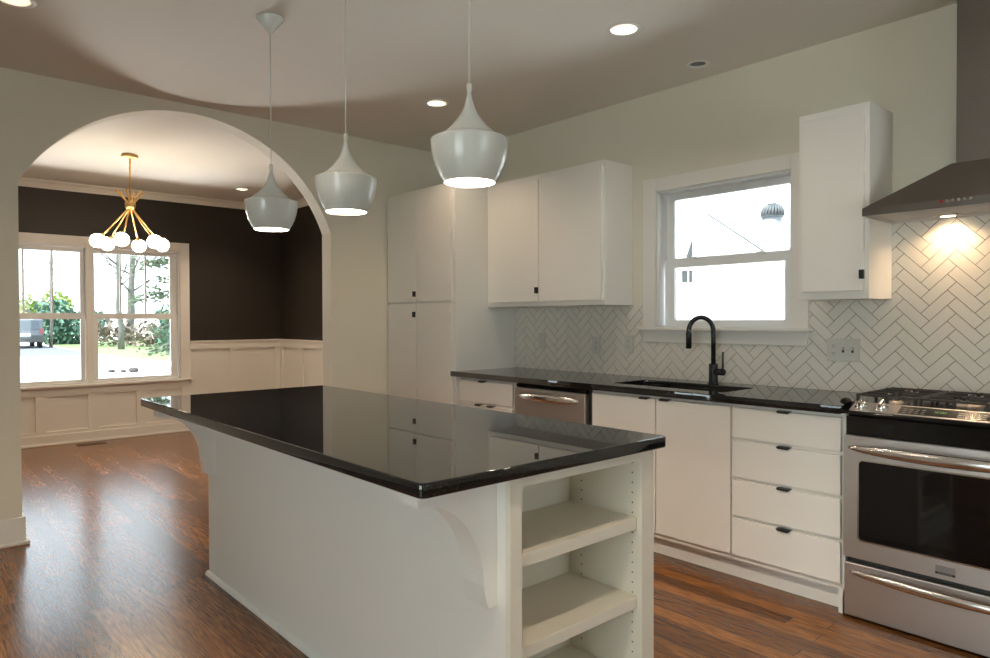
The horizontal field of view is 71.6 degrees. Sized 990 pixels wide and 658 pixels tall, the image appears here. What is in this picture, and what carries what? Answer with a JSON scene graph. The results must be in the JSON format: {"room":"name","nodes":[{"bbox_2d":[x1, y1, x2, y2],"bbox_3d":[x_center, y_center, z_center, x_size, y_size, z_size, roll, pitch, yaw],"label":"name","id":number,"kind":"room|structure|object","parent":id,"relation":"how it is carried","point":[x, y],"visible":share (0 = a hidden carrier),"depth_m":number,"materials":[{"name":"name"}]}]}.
{"room":"kitchen","nodes":[
{"label":"kitchen","id":0,"kind":"room"},
{"bbox_2d":[18,186,280,340],"bbox_3d":[-4.331,-0.164,7.392,4.360,2.715,0.160,-1,1,-42],"label":"wall","id":1,"kind":"structure","parent":0,"point":[234,266],"depth_m":8.11,"materials":[{"name":"brown paint"}]},
{"bbox_2d":[21,341,279,437],"bbox_3d":[-4.266,0.682,7.334,4.160,1.025,0.025,-1,1,-42],"label":"wainscoting","id":2,"kind":"structure","parent":1,"relation":"attached to","point":[215,367],"depth_m":7.64,"materials":[{"name":"white paint"}]},
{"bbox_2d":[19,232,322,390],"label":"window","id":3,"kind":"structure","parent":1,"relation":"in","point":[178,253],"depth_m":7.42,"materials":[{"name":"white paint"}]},
{"bbox_2d":[0,67,443,519],"bbox_3d":[-3.000,-0.116,3.793,6.940,2.715,0.142,-1,1,-42],"label":"wall","id":4,"kind":"structure","parent":0,"point":[37,112],"depth_m":4.95,"materials":[{"name":"beige paint"}]},
{"bbox_2d":[0,422,189,548],"bbox_3d":[-4.121,1.147,5.082,6.940,0.158,3.600,-1,1,-42],"label":"baseboard","id":5,"kind":"structure","parent":4,"relation":"attached to","point":[88,436],"depth_m":7.12,"materials":[{"name":"white paint"}]},
{"bbox_2d":[18,177,307,209],"bbox_3d":[-3.145,-1.465,6.031,4.160,0.080,3.426,-1,1,-42],"label":"crown molding","id":6,"kind":"structure","parent":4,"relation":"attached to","point":[26,182],"depth_m":7.52,"materials":[{"name":"white paint"}]},
{"bbox_2d":[280,205,322,340],"bbox_3d":[-1.540,-0.173,7.468,0.120,2.715,3.426,-1,1,-42],"label":"wall","id":7,"kind":"structure","parent":0,"point":[300,246],"depth_m":8.25,"materials":[{"name":"brown paint"}]},
{"bbox_2d":[280,341,322,387],"bbox_3d":[-1.593,0.673,7.432,0.025,1.025,3.426,-1,1,-42],"label":"wainscoting","id":8,"kind":"structure","parent":7,"relation":"attached to","point":[301,363],"depth_m":8.24,"materials":[{"name":"white paint"}]},
{"bbox_2d":[0,0,956,201],"bbox_3d":[-1.698,-1.501,2.336,7.290,0.090,11.276,-1,1,-42],"label":"ceiling","id":9,"kind":"structure","parent":0,"point":[534,64],"depth_m":3.77,"materials":[{"name":"paint"}]},
{"bbox_2d":[0,0,36,8],"bbox_3d":[-2.138,-1.501,3.052,0.168,0.081,0.168,-1,1,-42],"label":"recessed light","id":10,"kind":"object","parent":9,"relation":"in","point":[25,4],"visible":1,"depth_m":3.10,"materials":[{"name":"white"}]},
{"bbox_2d":[89,153,168,251],"bbox_3d":[-3.155,-1.095,5.938,0.628,0.815,0.565,-1,1,-42],"label":"globe chandelier","id":11,"kind":"object","parent":9,"relation":"hanging from","point":[120,239],"visible":1,"depth_m":5.91,"materials":[{"name":"white glass"}]},
{"bbox_2d":[234,188,249,190],"bbox_3d":[-2.760,-1.563,7.489,0.168,0.081,0.168,-1,1,-42],"label":"recessed light","id":12,"kind":"object","parent":9,"relation":"in","point":[240,189],"visible":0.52,"depth_m":7.54,"materials":[{"name":"white"}]},
{"bbox_2d":[244,13,297,231],"bbox_3d":[-1.064,-0.971,3.257,0.243,0.998,0.243,-1,1,-42],"label":"pendant lamp","id":13,"kind":"object","parent":9,"relation":"hanging from","point":[269,209],"visible":1,"depth_m":3.20,"materials":[{"name":"white ceramic"}]},
{"bbox_2d":[315,0,376,214],"bbox_3d":[-0.594,-0.965,2.726,0.243,0.998,0.243,-1,1,-42],"label":"pendant lamp","id":14,"kind":"object","parent":9,"relation":"hanging from","point":[344,188],"visible":1,"depth_m":2.65,"materials":[{"name":"white ceramic"}]},
{"bbox_2d":[424,99,449,106],"bbox_3d":[-0.383,-1.527,4.529,0.168,0.081,0.168,-1,1,-42],"label":"recessed light","id":15,"kind":"object","parent":9,"relation":"in","point":[432,102],"visible":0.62,"depth_m":4.57,"materials":[{"name":"white"}]},
{"bbox_2d":[431,0,507,187],"bbox_3d":[-0.081,-0.958,2.148,0.243,0.998,0.243,-1,1,-42],"label":"pendant lamp","id":16,"kind":"object","parent":9,"relation":"hanging from","point":[468,154],"visible":1,"depth_m":2.08,"materials":[{"name":"white ceramic"}]},
{"bbox_2d":[607,22,640,36],"bbox_3d":[0.635,-1.513,3.381,0.168,0.081,0.168,-1,1,-42],"label":"recessed light","id":17,"kind":"object","parent":9,"relation":"in","point":[622,29],"visible":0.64,"depth_m":3.42,"materials":[{"name":"white"}]},
{"bbox_2d":[686,60,709,68],"bbox_3d":[1.138,-1.494,3.848,0.128,0.027,0.128,-1,1,-42],"label":"recessed light","id":18,"kind":"object","parent":9,"relation":"attached to","point":[695,64],"visible":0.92,"depth_m":3.88,"materials":[{"name":"grey plastic"}]},
{"bbox_2d":[690,62,705,65],"bbox_3d":[1.138,-1.498,3.848,0.089,0.020,0.089,-1,1,-42],"label":"grille","id":19,"kind":"object","parent":18,"relation":"attached to","point":[691,63],"depth_m":3.88,"materials":[{"name":"grey metal"}]},
{"bbox_2d":[0,431,988,657],"bbox_3d":[-1.690,1.319,2.377,7.290,0.120,11.276,-1,1,-42],"label":"floor","id":20,"kind":"structure","parent":0,"point":[115,562],"depth_m":3.20,"materials":[{"name":"brown wood"}]},
{"bbox_2d":[76,441,106,445],"bbox_3d":[-4.197,1.193,7.144,0.260,0.008,0.100,-1,1,-42],"label":"floor vent","id":21,"kind":"object","parent":20,"relation":"in","point":[104,441],"visible":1,"depth_m":7.13,"materials":[{"name":"brown metal"}]},
{"bbox_2d":[154,410,653,657],"bbox_3d":[-0.570,0.811,2.751,0.877,0.877,2.263,-1,1,-42],"label":"kitchen island","id":22,"kind":"object","parent":20,"relation":"on","point":[560,563],"visible":0.84,"depth_m":2.25,"materials":[{"name":"white paint"}]},
{"bbox_2d":[141,385,665,498],"bbox_3d":[-0.573,0.354,2.737,0.962,0.036,2.313,-1,1,-42],"label":"island countertop","id":23,"kind":"structure","parent":22,"relation":"on","point":[417,448],"depth_m":2.20,"materials":[{"name":"black stone"}]},
{"bbox_2d":[541,644,597,657],"bbox_3d":[0.160,1.123,2.116,0.530,0.035,0.291,-1,1,-42],"label":"shelf","id":24,"kind":"object","parent":22,"relation":"attached to","point":[559,650],"depth_m":2.33,"materials":[{"name":"beige paint"}]},
{"bbox_2d":[522,572,636,657],"bbox_3d":[0.159,0.868,2.112,0.530,0.035,0.291,-1,1,-42],"label":"shelf","id":25,"kind":"object","parent":22,"relation":"attached to","point":[557,607],"depth_m":2.12,"materials":[{"name":"beige paint"}]},
{"bbox_2d":[522,500,636,566],"bbox_3d":[0.159,0.618,2.108,0.530,0.035,0.291,-1,1,-42],"label":"shelf","id":26,"kind":"object","parent":22,"relation":"attached to","point":[550,528],"depth_m":2.11,"materials":[{"name":"beige paint"}]},
{"bbox_2d":[387,183,514,404],"bbox_3d":[-0.365,0.069,5.443,0.628,2.284,0.872,-1,1,-42],"label":"pantry cabinet","id":27,"kind":"object","parent":20,"relation":"on","point":[441,321],"visible":0.64,"depth_m":5.12,"materials":[{"name":"white paint"}]},
{"bbox_2d":[460,377,517,413],"bbox_3d":[0.140,0.778,4.922,0.575,0.877,0.586,-1,1,-42],"label":"base cabinet","id":28,"kind":"object","parent":20,"relation":"on","point":[494,395],"visible":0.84,"depth_m":4.72,"materials":[{"name":"white paint"}]},
{"bbox_2d":[450,367,870,413],"bbox_3d":[0.803,0.330,4.141,0.612,0.036,2.700,-1,1,-42],"label":"countertop","id":29,"kind":"structure","parent":28,"relation":"on","point":[824,401],"depth_m":3.79,"materials":[{"name":"black stone"}]},
{"bbox_2d":[686,315,725,383],"bbox_3d":[1.211,0.117,3.928,0.221,0.395,0.090,0,1,29],"label":"kitchen faucet","id":30,"kind":"object","parent":29,"relation":"on","point":[714,371],"visible":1,"depth_m":3.91,"materials":[{"name":"black metal"}]},
{"bbox_2d":[708,363,718,383],"bbox_3d":[1.249,0.256,3.927,0.060,0.116,0.060,-1,1,-42],"label":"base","id":31,"kind":"object","parent":30,"relation":"attached to","point":[713,367],"depth_m":3.90,"materials":[{"name":"black metal"}]},
{"bbox_2d":[515,383,592,424],"bbox_3d":[0.512,0.786,4.425,0.585,0.873,0.641,-1,1,-42],"label":"dishwasher","id":32,"kind":"object","parent":20,"relation":"on","point":[544,401],"visible":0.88,"depth_m":4.21,"materials":[{"name":"silver metal"}]},
{"bbox_2d":[592,390,738,576],"bbox_3d":[1.064,0.791,3.879,0.575,0.877,0.898,-1,1,-42],"label":"base cabinet","id":33,"kind":"object","parent":20,"relation":"on","point":[693,515],"visible":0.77,"depth_m":3.55,"materials":[{"name":"white paint"}]},
{"bbox_2d":[732,404,848,613],"bbox_3d":[1.538,0.797,3.344,0.575,0.877,0.526,-1,1,-42],"label":"base cabinet","id":34,"kind":"object","parent":20,"relation":"on","point":[788,464],"visible":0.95,"depth_m":3.15,"materials":[{"name":"white paint"}]},
{"bbox_2d":[839,387,989,657],"bbox_3d":[1.940,0.760,2.834,0.629,0.963,0.790,-1,1,-42],"label":"range cooker","id":35,"kind":"object","parent":20,"relation":"on","point":[916,497],"visible":1,"depth_m":2.74,"materials":[{"name":"silver metal"}]},
{"bbox_2d":[864,394,989,411],"bbox_3d":[1.974,0.337,2.859,0.493,0.042,0.760,-1,1,-42],"label":"cooktop","id":36,"kind":"object","parent":35,"relation":"in","point":[930,404],"depth_m":2.84,"materials":[{"name":"silver metal"}]},
{"bbox_2d":[494,3,956,304],"bbox_3d":[2.126,-0.122,3.224,0.160,2.715,7.510,-1,1,-42],"label":"wall","id":37,"kind":"structure","parent":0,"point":[907,67],"depth_m":3.78,"materials":[{"name":"beige paint"}]},
{"bbox_2d":[488,160,632,307],"bbox_3d":[0.407,-0.612,4.789,0.322,0.907,1.117,-1,1,-42],"label":"upper cabinet","id":38,"kind":"object","parent":37,"relation":"attached to","point":[562,237],"visible":0.98,"depth_m":4.53,"materials":[{"name":"white paint"}]},
{"bbox_2d":[637,152,812,345],"bbox_3d":[1.348,-0.429,4.048,0.205,1.029,1.100,-1,1,-42],"label":"window","id":39,"kind":"structure","parent":37,"relation":"attached to","point":[661,263],"depth_m":4.08,"materials":[{"name":"white paint"}]},
{"bbox_2d":[515,215,989,396],"bbox_3d":[1.348,-0.150,3.973,0.008,0.926,3.593,-1,1,-42],"label":"tiled wall","id":40,"kind":"structure","parent":37,"relation":"attached to","point":[933,331],"depth_m":3.40,"materials":[{"name":"tile"}]},
{"bbox_2d":[538,333,544,348],"bbox_3d":[0.345,0.090,5.095,0.012,0.115,0.070,-1,1,-42],"label":"wall switch","id":41,"kind":"object","parent":40,"relation":"attached to","point":[541,336],"visible":1,"depth_m":5.09,"materials":[{"name":"plastic"}]},
{"bbox_2d":[592,337,599,353],"bbox_3d":[0.694,0.110,4.705,0.008,0.115,0.070,-1,1,-42],"label":"wall outlet","id":42,"kind":"object","parent":40,"relation":"attached to","point":[595,340],"visible":1,"depth_m":4.70,"materials":[{"name":"plastic"}]},
{"bbox_2d":[624,335,632,352],"bbox_3d":[0.877,0.099,4.498,0.008,0.115,0.070,-1,1,-42],"label":"wall outlet","id":43,"kind":"object","parent":40,"relation":"attached to","point":[628,339],"visible":1,"depth_m":4.50,"materials":[{"name":"plastic"}]},
{"bbox_2d":[827,338,859,361],"bbox_3d":[1.766,0.107,3.486,0.018,0.116,0.162,-1,1,-42],"label":"switch plate","id":44,"kind":"object","parent":40,"relation":"attached to","point":[847,350],"visible":1,"depth_m":3.49,"materials":[{"name":"plastic"}]},
{"bbox_2d":[830,351,836,355],"bbox_3d":[1.738,0.127,3.523,0.003,0.028,0.033,-1,1,-42],"label":"receptacle","id":45,"kind":"object","parent":44,"relation":"attached to","point":[832,353],"depth_m":3.52,"materials":[{"name":"plastic"}]},
{"bbox_2d":[862,0,989,223],"bbox_3d":[2.079,-0.986,2.838,0.381,0.971,0.914,-1,1,-42],"label":"range hood","id":46,"kind":"object","parent":40,"relation":"attached to","point":[961,188],"visible":1,"depth_m":2.87,"materials":[{"name":"silver metal"}]},
{"bbox_2d":[937,213,958,217],"bbox_3d":[2.038,-0.511,3.088,0.080,0.010,0.080,-1,1,-42],"label":"lamp","id":47,"kind":"object","parent":46,"relation":"attached to","point":[955,215],"depth_m":3.09,"materials":[{"name":"silver metal"}]},
{"bbox_2d":[799,101,892,300],"bbox_3d":[1.694,-0.592,3.334,0.326,0.898,0.323,-1,1,-42],"label":"upper cabinet","id":48,"kind":"object","parent":37,"relation":"attached to","point":[846,153],"visible":0.99,"depth_m":3.23,"materials":[{"name":"white paint"}]},
{"label":"outside","id":49,"kind":"structure","parent":0,"visible":0},
{"bbox_2d":[20,329,169,381],"bbox_3d":[-19.029,1.213,36.596,160.000,0.200,200.000,-1,1,-42],"label":"gravel drive","id":50,"kind":"structure","parent":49,"point":[36,368],"depth_m":23.13,"materials":[{"name":"stone"}]},
{"bbox_2d":[128,367,138,371],"bbox_3d":[-11.039,1.264,20.962,0.280,0.184,0.370,-1,1,-42],"label":"utility cover","id":51,"kind":"object","parent":50,"relation":"on","point":[132,369],"visible":0.96,"depth_m":20.84,"materials":[{"name":"grey metal"}]},
{"bbox_2d":[677,184,789,319],"bbox_3d":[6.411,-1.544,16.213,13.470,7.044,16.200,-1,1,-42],"label":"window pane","id":52,"kind":"structure","parent":50,"relation":"on","point":[749,221],"depth_m":10.04,"materials":[{"name":"white"}]},
{"bbox_2d":[760,203,784,228],"bbox_3d":[5.014,-1.866,12.407,0.388,0.824,0.421,-1,1,-42],"label":"vent","id":53,"kind":"object","parent":52,"relation":"attached to","point":[772,214],"depth_m":12.26,"materials":[{"name":"metal"}]},
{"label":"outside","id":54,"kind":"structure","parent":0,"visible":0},
{"bbox_2d":[43,339,169,361],"bbox_3d":[-11.847,0.895,49.298,32.400,0.030,34.500,-1,1,-42],"label":"lawn","id":55,"kind":"structure","parent":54,"point":[130,350],"depth_m":34.15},
{"bbox_2d":[19,291,75,341],"bbox_3d":[-33.533,-0.841,50.615,3.481,4.431,5.244,0,1,29],"label":"shrub","id":56,"kind":"object","parent":55,"relation":"on","point":[28,306],"visible":0.16,"depth_m":50.39,"materials":[{"name":"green plant"}]},
{"bbox_2d":[24,250,77,346],"bbox_3d":[-26.030,-3.158,40.474,3.440,8.570,3.844,0,1,27],"label":"bare tree","id":57,"kind":"object","parent":55,"relation":"on","point":[49,262],"visible":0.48,"depth_m":40.38,"materials":[{"name":"grey plant"}]},
{"bbox_2d":[30,299,108,344],"bbox_3d":[-27.878,-0.317,45.131,4.402,3.562,4.086,-1,1,-42],"label":"shrub","id":58,"kind":"object","parent":55,"relation":"on","point":[61,335],"visible":0.53,"depth_m":44.47,"materials":[{"name":"green plant"}]},
{"bbox_2d":[101,254,149,349],"bbox_3d":[-20.077,-4.279,36.162,3.747,10.921,4.378,-1,1,-26],"label":"bare tree","id":59,"kind":"object","parent":55,"relation":"on","point":[121,328],"visible":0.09,"depth_m":36.28,"materials":[{"name":"grey plant"}]},
{"bbox_2d":[95,253,165,344],"bbox_3d":[-23.207,-4.534,43.549,4.487,11.262,4.852,-1,1,-42],"label":"bare tree","id":60,"kind":"object","parent":55,"relation":"on","point":[131,288],"visible":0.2,"depth_m":43.58,"materials":[{"name":"grey plant"}]},
{"bbox_2d":[98,319,168,346],"bbox_3d":[-21.064,0.296,40.901,6.309,2.100,4.002,0,1,-8],"label":"bush","id":61,"kind":"object","parent":55,"relation":"on","point":[105,333],"visible":0.48,"depth_m":40.47,"materials":[{"name":"green plant"}]},
{"bbox_2d":[122,256,169,358],"bbox_3d":[-10.235,-2.928,22.290,3.144,8.561,3.277,0,1,32],"label":"conifer tree","id":62,"kind":"object","parent":55,"relation":"on","point":[162,261],"visible":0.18,"depth_m":21.82,"materials":[{"name":"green plant"}]},
{"bbox_2d":[149,303,169,352],"bbox_3d":[-14.525,0.047,31.162,1.991,2.636,2.102,-1,1,-42],"label":"shrub","id":63,"kind":"object","parent":55,"relation":"on","point":[165,338],"visible":0.2,"depth_m":30.75,"materials":[{"name":"green plant"}]},
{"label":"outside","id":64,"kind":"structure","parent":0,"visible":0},
{"bbox_2d":[20,345,79,356],"bbox_3d":[-41.407,1.376,22.122,47.300,0.012,16.000,-1,1,-42],"label":"street","id":65,"kind":"structure","parent":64,"point":[25,350],"depth_m":34.66,"materials":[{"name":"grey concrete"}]},
{"bbox_2d":[20,319,43,347],"bbox_3d":[-27.809,0.227,40.083,1.860,1.720,4.620,-1,1,-42],"label":"parked car","id":66,"kind":"object","parent":65,"relation":"on","point":[31,330],"visible":0.56,"depth_m":38.73,"materials":[{"name":"silver metal"}]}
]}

